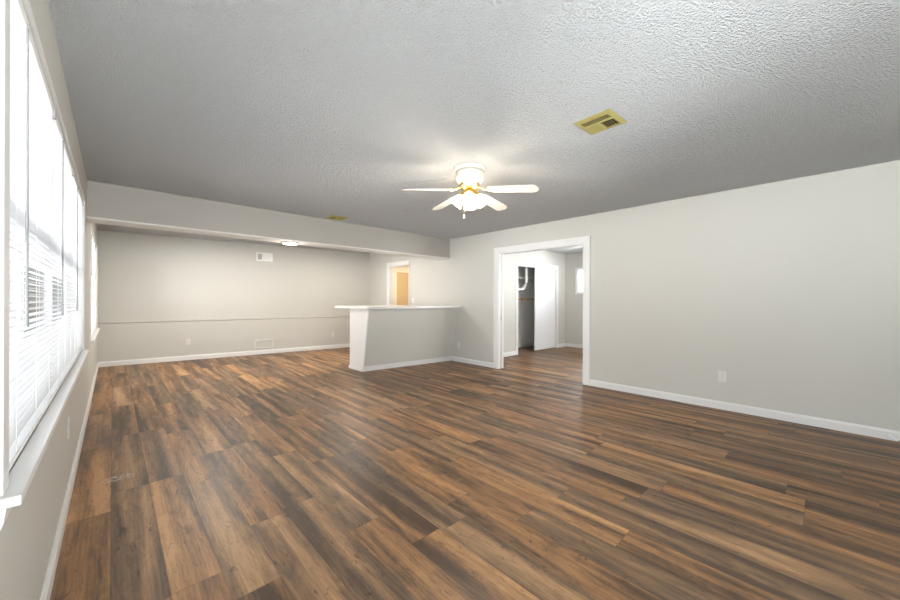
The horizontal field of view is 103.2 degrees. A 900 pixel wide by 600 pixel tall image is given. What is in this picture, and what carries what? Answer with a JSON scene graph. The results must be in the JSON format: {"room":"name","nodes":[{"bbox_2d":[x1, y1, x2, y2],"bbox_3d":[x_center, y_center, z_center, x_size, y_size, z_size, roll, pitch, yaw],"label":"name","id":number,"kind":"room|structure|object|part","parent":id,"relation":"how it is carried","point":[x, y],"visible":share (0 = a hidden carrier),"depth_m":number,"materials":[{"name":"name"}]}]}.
{"room":"empty living room","nodes":[
{"label":"empty living room","id":0,"kind":"room"},
{"bbox_2d":[0,0,97,599],"bbox_3d":[-2.722,-0.014,2.484,0.150,2.440,11.050,0,0,-43],"label":"wall","id":1,"kind":"structure","parent":0,"point":[28,532],"depth_m":1.51,"materials":[{"name":"beige paint"}]},
{"bbox_2d":[0,0,88,530],"bbox_3d":[-2.212,-0.198,1.975,0.192,1.470,3.320,0,0,-43],"label":"window","id":2,"kind":"structure","parent":1,"relation":"in","point":[15,483],"depth_m":0.96,"materials":[{"name":"white paint"}]},
{"bbox_3d":[-1.063,-0.237,0.848,0.012,1.385,0.065,0,0,-43],"label":"casing","id":3,"kind":"part","parent":2,"relation":"part of","materials":[{"name":"white paint"}]},
{"bbox_3d":[-1.543,0.107,1.181,0.006,0.590,0.972,0,0,-43],"label":"glass pane","id":4,"kind":"part","parent":2,"relation":"part of","materials":[{"name":"clear glass"}]},
{"bbox_3d":[-1.542,-0.213,1.181,0.035,1.311,1.052,0,0,-43],"label":"sash","id":5,"kind":"part","parent":2,"relation":"part of","materials":[{"name":"white plastic"}]},
{"bbox_2d":[9,0,55,470],"bbox_3d":[-1.468,-0.207,1.252,0.044,1.322,1.045,0,0,-43],"label":"mini blind","id":6,"kind":"object","parent":2,"relation":"attached to","point":[32,111],"visible":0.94,"depth_m":1.17,"materials":[{"name":"white plastic"}]},
{"bbox_3d":[-1.226,-0.202,0.991,0.030,1.271,0.001,0,0,-43],"label":"ladder cord","id":7,"kind":"part","parent":6,"relation":"part of","materials":[{"name":"white fabric"}]},
{"bbox_3d":[-1.471,-0.203,1.249,0.030,1.271,0.001,0,0,-43],"label":"ladder cord","id":8,"kind":"part","parent":6,"relation":"part of","materials":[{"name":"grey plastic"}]},
{"bbox_3d":[-1.473,0.444,1.249,0.026,0.018,1.039,0,0,-43],"label":"rail","id":9,"kind":"part","parent":6,"relation":"part of","materials":[{"name":"white plastic"}]},
{"bbox_3d":[-1.469,-0.853,1.249,0.032,0.029,1.045,0,0,-43],"label":"head rail","id":10,"kind":"part","parent":6,"relation":"part of","materials":[{"name":"white plastic"}]},
{"bbox_3d":[-1.715,-0.204,1.507,0.030,1.271,0.001,0,0,-43],"label":"ladder cord","id":11,"kind":"part","parent":6,"relation":"part of","materials":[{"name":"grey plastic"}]},
{"bbox_3d":[-2.266,0.105,1.945,0.006,0.590,0.972,0,0,-43],"label":"glass pane","id":12,"kind":"part","parent":2,"relation":"part of","materials":[{"name":"clear glass"}]},
{"bbox_3d":[-2.264,-0.215,1.946,0.035,1.311,1.052,0,0,-43],"label":"sash","id":13,"kind":"part","parent":2,"relation":"part of","materials":[{"name":"white plastic"}]},
{"bbox_3d":[-2.176,-0.894,2.027,0.012,0.022,3.180,0,0,-43],"label":"casing","id":14,"kind":"part","parent":2,"relation":"part of","materials":[{"name":"white paint"}]},
{"bbox_3d":[-2.989,0.103,2.710,0.006,0.590,0.972,0,0,-43],"label":"glass pane","id":15,"kind":"part","parent":2,"relation":"part of","materials":[{"name":"clear glass"}]},
{"bbox_3d":[-2.987,-0.218,2.710,0.035,1.311,1.052,0,0,-43],"label":"sash","id":16,"kind":"part","parent":2,"relation":"part of","materials":[{"name":"white plastic"}]},
{"bbox_2d":[46,112,73,397],"bbox_3d":[-2.191,-0.210,2.016,0.044,1.322,1.045,0,0,-43],"label":"mini blind","id":17,"kind":"object","parent":2,"relation":"attached to","point":[63,171],"visible":0.8,"depth_m":1.84,"materials":[{"name":"white plastic"}]},
{"bbox_3d":[-1.949,-0.204,1.755,0.030,1.271,0.001,0,0,-43],"label":"ladder cord","id":18,"kind":"part","parent":17,"relation":"part of","materials":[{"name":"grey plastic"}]},
{"bbox_3d":[-2.196,0.441,2.013,0.026,0.018,1.039,0,0,-43],"label":"rail","id":19,"kind":"part","parent":17,"relation":"part of","materials":[{"name":"white plastic"}]},
{"bbox_3d":[-2.192,-0.855,2.013,0.032,0.029,1.045,0,0,-43],"label":"head rail","id":20,"kind":"part","parent":17,"relation":"part of","materials":[{"name":"white plastic"}]},
{"bbox_3d":[-2.193,-0.205,2.013,0.030,1.271,0.001,0,0,-43],"label":"ladder cord","id":21,"kind":"part","parent":17,"relation":"part of","materials":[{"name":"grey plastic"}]},
{"bbox_3d":[-2.438,-0.206,2.272,0.030,1.271,0.001,0,0,-43],"label":"ladder cord","id":22,"kind":"part","parent":17,"relation":"part of","materials":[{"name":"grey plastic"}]},
{"bbox_2d":[67,174,83,365],"bbox_3d":[-2.914,-0.212,2.780,0.044,1.322,1.045,0,0,-43],"label":"mini blind","id":23,"kind":"object","parent":2,"relation":"attached to","point":[77,203],"visible":0.84,"depth_m":2.66,"materials":[{"name":"white plastic"}]},
{"bbox_3d":[-2.918,0.439,2.778,0.026,0.018,1.039,0,0,-43],"label":"rail","id":24,"kind":"part","parent":23,"relation":"part of","materials":[{"name":"white plastic"}]},
{"bbox_3d":[-2.914,-0.857,2.778,0.032,0.029,1.045,0,0,-43],"label":"head rail","id":25,"kind":"part","parent":23,"relation":"part of","materials":[{"name":"white plastic"}]},
{"bbox_3d":[-2.916,-0.207,2.778,0.030,1.271,0.001,0,0,-43],"label":"ladder cord","id":26,"kind":"part","parent":23,"relation":"part of","materials":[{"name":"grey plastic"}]},
{"bbox_3d":[-3.160,-0.208,3.036,0.030,1.271,0.001,0,0,-43],"label":"ladder cord","id":27,"kind":"part","parent":23,"relation":"part of","materials":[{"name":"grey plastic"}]},
{"bbox_3d":[-3.279,-0.243,3.191,0.012,1.385,0.025,0,0,-43],"label":"casing","id":28,"kind":"part","parent":2,"relation":"part of","materials":[{"name":"white paint"}]},
{"bbox_2d":[67,417,69,438],"bbox_3d":[-2.292,0.767,2.143,0.009,0.116,0.072,0,0,-43],"label":"wall outlet","id":29,"kind":"object","parent":1,"relation":"attached to","point":[68,419],"visible":1,"depth_m":2.12,"materials":[{"name":"grey plastic"}]},
{"bbox_2d":[40,362,98,599],"bbox_3d":[-2.615,1.162,2.486,0.014,0.088,10.600,0,0,-43],"label":"baseboard","id":30,"kind":"structure","parent":1,"relation":"attached to","point":[51,570],"depth_m":1.88,"materials":[{"name":"white paint"}]},
{"bbox_2d":[89,223,99,347],"bbox_3d":[-5.038,-0.181,4.963,0.192,1.460,2.425,0,0,-43],"label":"window","id":31,"kind":"structure","parent":1,"relation":"in","point":[92,339],"depth_m":5.41,"materials":[{"name":"white paint"}]},
{"bbox_3d":[-4.183,-0.221,4.147,0.012,1.375,0.025,0,0,-43],"label":"casing","id":32,"kind":"part","parent":31,"relation":"part of","materials":[{"name":"white paint"}]},
{"bbox_2d":[91,232,93,335],"bbox_3d":[-4.603,-0.192,4.567,0.044,1.312,1.131,0,0,-43],"label":"mini blind","id":33,"kind":"object","parent":31,"relation":"attached to","point":[92,238],"visible":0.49,"depth_m":4.76,"materials":[{"name":"white plastic"}]},
{"bbox_2d":[91,241,96,332],"bbox_3d":[-5.385,-0.194,5.394,0.044,1.312,1.131,0,0,-43],"label":"mini blind","id":34,"kind":"object","parent":31,"relation":"attached to","point":[94,245],"visible":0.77,"depth_m":5.32,"materials":[{"name":"white plastic"}]},
{"bbox_3d":[-4.980,-0.872,4.991,0.012,0.022,2.300,0,0,-43],"label":"casing","id":35,"kind":"part","parent":31,"relation":"part of","materials":[{"name":"white paint"}]},
{"bbox_3d":[-5.789,-0.226,5.845,0.012,1.375,0.050,0,0,-43],"label":"casing","id":36,"kind":"part","parent":31,"relation":"part of","materials":[{"name":"white paint"}]},
{"bbox_2d":[98,230,369,361],"bbox_3d":[-4.239,-0.019,7.956,5.182,2.440,0.130,0,0,-37],"label":"wall","id":37,"kind":"structure","parent":0,"point":[142,277],"depth_m":7.40,"materials":[{"name":"beige paint"}]},
{"bbox_2d":[98,343,349,366],"bbox_3d":[-4.199,1.155,7.899,5.182,0.092,0.014,0,0,-37],"label":"baseboard","id":38,"kind":"structure","parent":37,"relation":"attached to","point":[255,352],"depth_m":7.37,"materials":[{"name":"white paint"}]},
{"bbox_2d":[98,316,349,323],"bbox_3d":[-4.197,0.413,7.898,5.182,0.032,0.016,0,0,-37],"label":"trim","id":39,"kind":"structure","parent":37,"relation":"attached to","point":[317,316],"depth_m":7.35,"materials":[{"name":"beige paint"}]},
{"bbox_2d":[254,339,273,348],"bbox_3d":[-4.141,0.977,7.942,0.380,0.190,0.014,0,0,-37],"label":"air vent","id":40,"kind":"object","parent":37,"relation":"attached to","point":[267,343],"visible":1,"depth_m":7.94,"materials":[{"name":"grey plastic"}]},
{"bbox_3d":[-4.143,0.977,7.945,0.336,0.146,0.006,0,0,-37],"label":"panel","id":41,"kind":"part","parent":40,"relation":"part of","materials":[{"name":"beige paint"}]},
{"bbox_2d":[256,252,272,261],"bbox_3d":[-4.132,-0.959,7.946,0.326,0.184,0.011,0,0,-37],"label":"air vent","id":42,"kind":"object","parent":37,"relation":"in","point":[259,256],"visible":1,"depth_m":7.94,"materials":[{"name":"white metal"}]},
{"bbox_2d":[48,0,899,253],"bbox_3d":[0.604,-1.284,5.626,9.296,0.120,11.050,0,0,-43],"label":"ceiling","id":43,"kind":"structure","parent":0,"point":[322,109],"depth_m":2.17,"materials":[{"name":"white paint"}]},
{"bbox_2d":[87,180,449,257],"bbox_3d":[-1.983,-1.045,5.563,5.152,0.374,0.307,0,0,-43],"label":"ceiling beam","id":44,"kind":"structure","parent":43,"relation":"attached to","point":[104,200],"depth_m":4.64,"materials":[{"name":"paint"}]},
{"bbox_2d":[87,216,449,259],"bbox_3d":[-1.984,-0.851,5.563,5.152,0.014,0.313,0,0,-43],"label":"trim","id":45,"kind":"structure","parent":44,"relation":"attached to","point":[90,219],"depth_m":4.68,"materials":[{"name":"white paint"}]},
{"bbox_2d":[281,241,298,244],"bbox_3d":[-2.349,-0.828,5.236,0.236,0.032,0.236,0,0,-43],"label":"light","id":46,"kind":"object","parent":43,"relation":"attached to","point":[282,242],"visible":1,"depth_m":5.17,"materials":[{"name":"white glass"}]},
{"bbox_2d":[326,215,347,220],"bbox_3d":[-1.693,-1.224,5.339,0.256,0.013,0.256,0,0,-40],"label":"ceiling vent","id":47,"kind":"object","parent":43,"relation":"in","point":[333,217],"visible":1,"depth_m":5.31,"materials":[{"name":"gold metal"}]},
{"bbox_2d":[402,163,538,217],"bbox_3d":[0.190,-0.992,3.365,1.186,0.466,1.192,0,0,-43],"label":"ceiling fan","id":48,"kind":"object","parent":43,"relation":"hanging from","point":[469,176],"visible":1,"depth_m":3.25,"materials":[{"name":"white metal"}]},
{"bbox_3d":[-0.209,-0.994,3.222,0.445,0.064,0.131,0,0,-16],"label":"blade","id":49,"kind":"part","parent":48,"relation":"part of","materials":[{"name":"white wood"}]},
{"bbox_3d":[-0.037,-0.994,3.669,0.131,0.064,0.446,0,0,-34],"label":"blade","id":50,"kind":"part","parent":48,"relation":"part of","materials":[{"name":"white wood"}]},
{"bbox_3d":[0.056,-0.924,3.341,0.128,0.134,0.129,0,0,-43],"label":"lamp shade","id":51,"kind":"part","parent":48,"relation":"part of","materials":[{"name":"white glass"}]},
{"bbox_3d":[0.171,-0.923,3.200,0.129,0.134,0.128,0,0,-43],"label":"lamp shade","id":52,"kind":"part","parent":48,"relation":"part of","materials":[{"name":"white glass"}]},
{"bbox_3d":[0.197,-0.923,3.455,0.129,0.134,0.128,0,0,-43],"label":"lamp shade","id":53,"kind":"part","parent":48,"relation":"part of","materials":[{"name":"white glass"}]},
{"bbox_3d":[0.163,-0.993,2.921,0.131,0.064,0.446,0,0,2],"label":"blade","id":54,"kind":"part","parent":48,"relation":"part of","materials":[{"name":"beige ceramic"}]},
{"bbox_3d":[0.311,-0.923,3.314,0.128,0.134,0.129,0,0,-43],"label":"lamp shade","id":55,"kind":"part","parent":48,"relation":"part of","materials":[{"name":"white glass"}]},
{"bbox_3d":[0.440,-0.992,3.643,0.131,0.064,0.445,0,0,38],"label":"blade","id":56,"kind":"part","parent":48,"relation":"part of","materials":[{"name":"white wood"}]},
{"bbox_3d":[0.564,-0.992,3.182,0.446,0.064,0.131,0,0,20],"label":"blade","id":57,"kind":"part","parent":48,"relation":"part of","materials":[{"name":"white wood"}]},
{"bbox_2d":[518,267,527,290],"bbox_3d":[1.560,-0.718,8.383,0.904,1.003,0.090,0,0,-43],"label":"vent pipe","id":58,"kind":"object","parent":43,"relation":"hanging from","point":[526,268],"visible":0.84,"depth_m":8.63,"materials":[{"name":"white plastic"}]},
{"bbox_2d":[573,109,626,134],"bbox_3d":[1.035,-1.216,2.455,0.256,0.013,0.256,0,0,-40],"label":"ceiling vent","id":59,"kind":"object","parent":43,"relation":"in","point":[607,119],"visible":1,"depth_m":2.44,"materials":[{"name":"gold metal"}]},
{"bbox_2d":[50,345,899,599],"bbox_3d":[0.596,1.276,5.626,9.296,0.120,11.050,0,0,-43],"label":"floor","id":60,"kind":"structure","parent":0,"point":[297,475],"depth_m":2.25,"materials":[{"name":"wood"}]},
{"bbox_2d":[349,308,457,371],"bbox_3d":[-0.826,0.680,6.696,1.973,1.062,0.662,0,0,-38],"label":"half wall","id":61,"kind":"structure","parent":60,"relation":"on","point":[380,339],"depth_m":6.36,"materials":[{"name":"beige paint"}]},
{"bbox_3d":[-1.636,1.184,6.176,0.014,0.050,0.482,0,0,-43],"label":"trim","id":62,"kind":"part","parent":61,"relation":"part of","materials":[{"name":"white paint"}]},
{"bbox_3d":[-1.554,0.678,6.114,0.027,1.062,0.644,0,0,-43],"label":"panel","id":63,"kind":"part","parent":61,"relation":"part of","materials":[{"name":"white paint"}]},
{"bbox_2d":[335,305,460,308],"bbox_3d":[-0.959,0.130,6.791,2.083,0.038,1.150,0,0,-38],"label":"countertop","id":64,"kind":"structure","parent":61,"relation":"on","point":[374,306],"depth_m":6.28,"materials":[{"name":"laminate"}]},
{"bbox_3d":[-0.723,1.169,6.581,1.880,0.085,0.025,0,0,-38],"label":"trim","id":65,"kind":"part","parent":61,"relation":"part of","materials":[{"name":"white paint"}]},
{"bbox_2d":[518,266,533,343],"bbox_3d":[1.231,-0.002,8.707,3.604,2.440,0.120,0,0,-43],"label":"wall","id":66,"kind":"structure","parent":0,"point":[525,307],"depth_m":9.36,"materials":[{"name":"paint"}]},
{"bbox_2d":[518,277,533,282],"bbox_3d":[1.886,-0.495,9.009,2.240,0.100,0.340,0,0,-43],"label":"closet shelf","id":67,"kind":"object","parent":66,"relation":"attached to","point":[520,279],"visible":0.25,"depth_m":9.14,"materials":[{"name":"white paint"}]},
{"bbox_2d":[518,342,533,347],"bbox_3d":[1.769,1.175,9.127,2.240,0.088,0.014,0,0,-43],"label":"baseboard","id":68,"kind":"structure","parent":66,"relation":"attached to","point":[531,343],"depth_m":9.32,"materials":[{"name":"white paint"}]},
{"bbox_2d":[518,298,533,299],"bbox_3d":[1.880,-0.001,9.014,2.240,0.200,0.327,0,0,-43],"label":"closet rod","id":69,"kind":"object","parent":66,"relation":"attached to","point":[518,298],"visible":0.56,"depth_m":8.79,"materials":[{"name":"brown wood"}]},
{"bbox_2d":[504,250,564,352],"bbox_3d":[1.692,-0.001,8.221,3.604,2.440,0.120,0,0,-43],"label":"wall","id":70,"kind":"structure","parent":0,"point":[543,256],"depth_m":7.91,"materials":[{"name":"beige paint"}]},
{"bbox_2d":[504,351,515,356],"bbox_3d":[0.942,1.173,7.423,1.424,0.088,0.014,0,0,-43],"label":"baseboard","id":71,"kind":"structure","parent":70,"relation":"attached to","point":[512,353],"depth_m":7.75,"materials":[{"name":"white paint"}]},
{"bbox_2d":[516,260,558,354],"bbox_3d":[2.081,0.170,8.579,1.805,2.100,0.136,0,0,-43],"label":"door frame","id":72,"kind":"structure","parent":70,"relation":"in","point":[518,263],"depth_m":8.69,"materials":[{"name":"white paint"}]},
{"bbox_2d":[534,268,554,349],"bbox_3d":[2.353,0.211,8.823,0.905,1.991,0.030,0,0,-43],"label":"door","id":73,"kind":"structure","parent":72,"relation":"attached to","point":[544,279],"depth_m":8.78,"materials":[{"name":"white paint"}]},
{"bbox_2d":[565,252,582,344],"bbox_3d":[4.017,0.006,8.472,0.120,2.440,4.290,0,0,-43],"label":"wall","id":74,"kind":"structure","parent":0,"point":[573,302],"depth_m":9.25,"materials":[{"name":"beige paint"}]},
{"bbox_2d":[565,343,582,347],"bbox_3d":[4.195,1.183,8.183,0.014,0.088,3.380,0,0,-43],"label":"baseboard","id":75,"kind":"structure","parent":74,"relation":"attached to","point":[566,344],"depth_m":9.21,"materials":[{"name":"white paint"}]},
{"bbox_2d":[575,267,582,293],"bbox_3d":[3.593,-0.490,8.896,0.116,0.674,0.934,0,0,-43],"label":"window","id":76,"kind":"structure","parent":74,"relation":"in","point":[578,269],"depth_m":9.19,"materials":[{"name":"white plastic"}]},
{"bbox_3d":[3.606,-0.490,8.908,0.080,0.630,0.890,0,0,-43],"label":"sash","id":77,"kind":"part","parent":76,"relation":"part of","materials":[{"name":"white plastic"}]},
{"bbox_2d":[370,160,899,430],"bbox_3d":[1.119,-0.003,6.117,0.120,2.440,11.050,0,0,-43],"label":"wall","id":78,"kind":"structure","parent":0,"point":[789,289],"depth_m":3.88,"materials":[{"name":"beige paint"}]},
{"bbox_2d":[387,260,409,304],"bbox_3d":[-1.173,0.148,8.540,0.168,2.125,0.980,0,0,-43],"label":"door frame","id":79,"kind":"structure","parent":78,"relation":"in","point":[390,266],"depth_m":8.79,"materials":[{"name":"white paint"}]},
{"bbox_2d":[451,356,492,367],"bbox_3d":[0.408,1.171,6.767,0.014,0.088,1.102,0,0,-43],"label":"baseboard","id":80,"kind":"structure","parent":78,"relation":"attached to","point":[453,358],"depth_m":6.74,"materials":[{"name":"white paint"}]},
{"bbox_2d":[493,236,590,385],"bbox_3d":[1.443,0.149,5.773,0.168,2.138,1.761,0,0,-43],"label":"door frame","id":81,"kind":"structure","parent":78,"relation":"in","point":[585,241],"depth_m":5.76,"materials":[{"name":"white paint"}]},
{"bbox_2d":[718,371,725,381],"bbox_3d":[3.043,0.856,3.986,0.009,0.116,0.072,0,0,-43],"label":"wall outlet","id":82,"kind":"object","parent":78,"relation":"attached to","point":[721,374],"visible":1,"depth_m":3.98,"materials":[{"name":"grey plastic"}]},
{"bbox_2d":[590,379,899,440],"bbox_3d":[3.378,1.180,3.627,0.014,0.088,4.022,0,0,-43],"label":"baseboard","id":83,"kind":"structure","parent":78,"relation":"attached to","point":[870,431],"depth_m":3.73,"materials":[{"name":"white paint"}]},
{"bbox_3d":[-1.170,-0.010,10.097,2.024,2.440,0.120,0,0,-43],"label":"wall","id":84,"kind":"structure","parent":0,"visible":0},
{"bbox_2d":[394,267,408,304],"bbox_3d":[-1.215,0.153,10.030,1.040,2.115,0.157,0,0,-43],"label":"door","id":85,"kind":"structure","parent":84,"relation":"in","point":[401,274],"depth_m":9.89,"materials":[{"name":"paint"}]}
]}

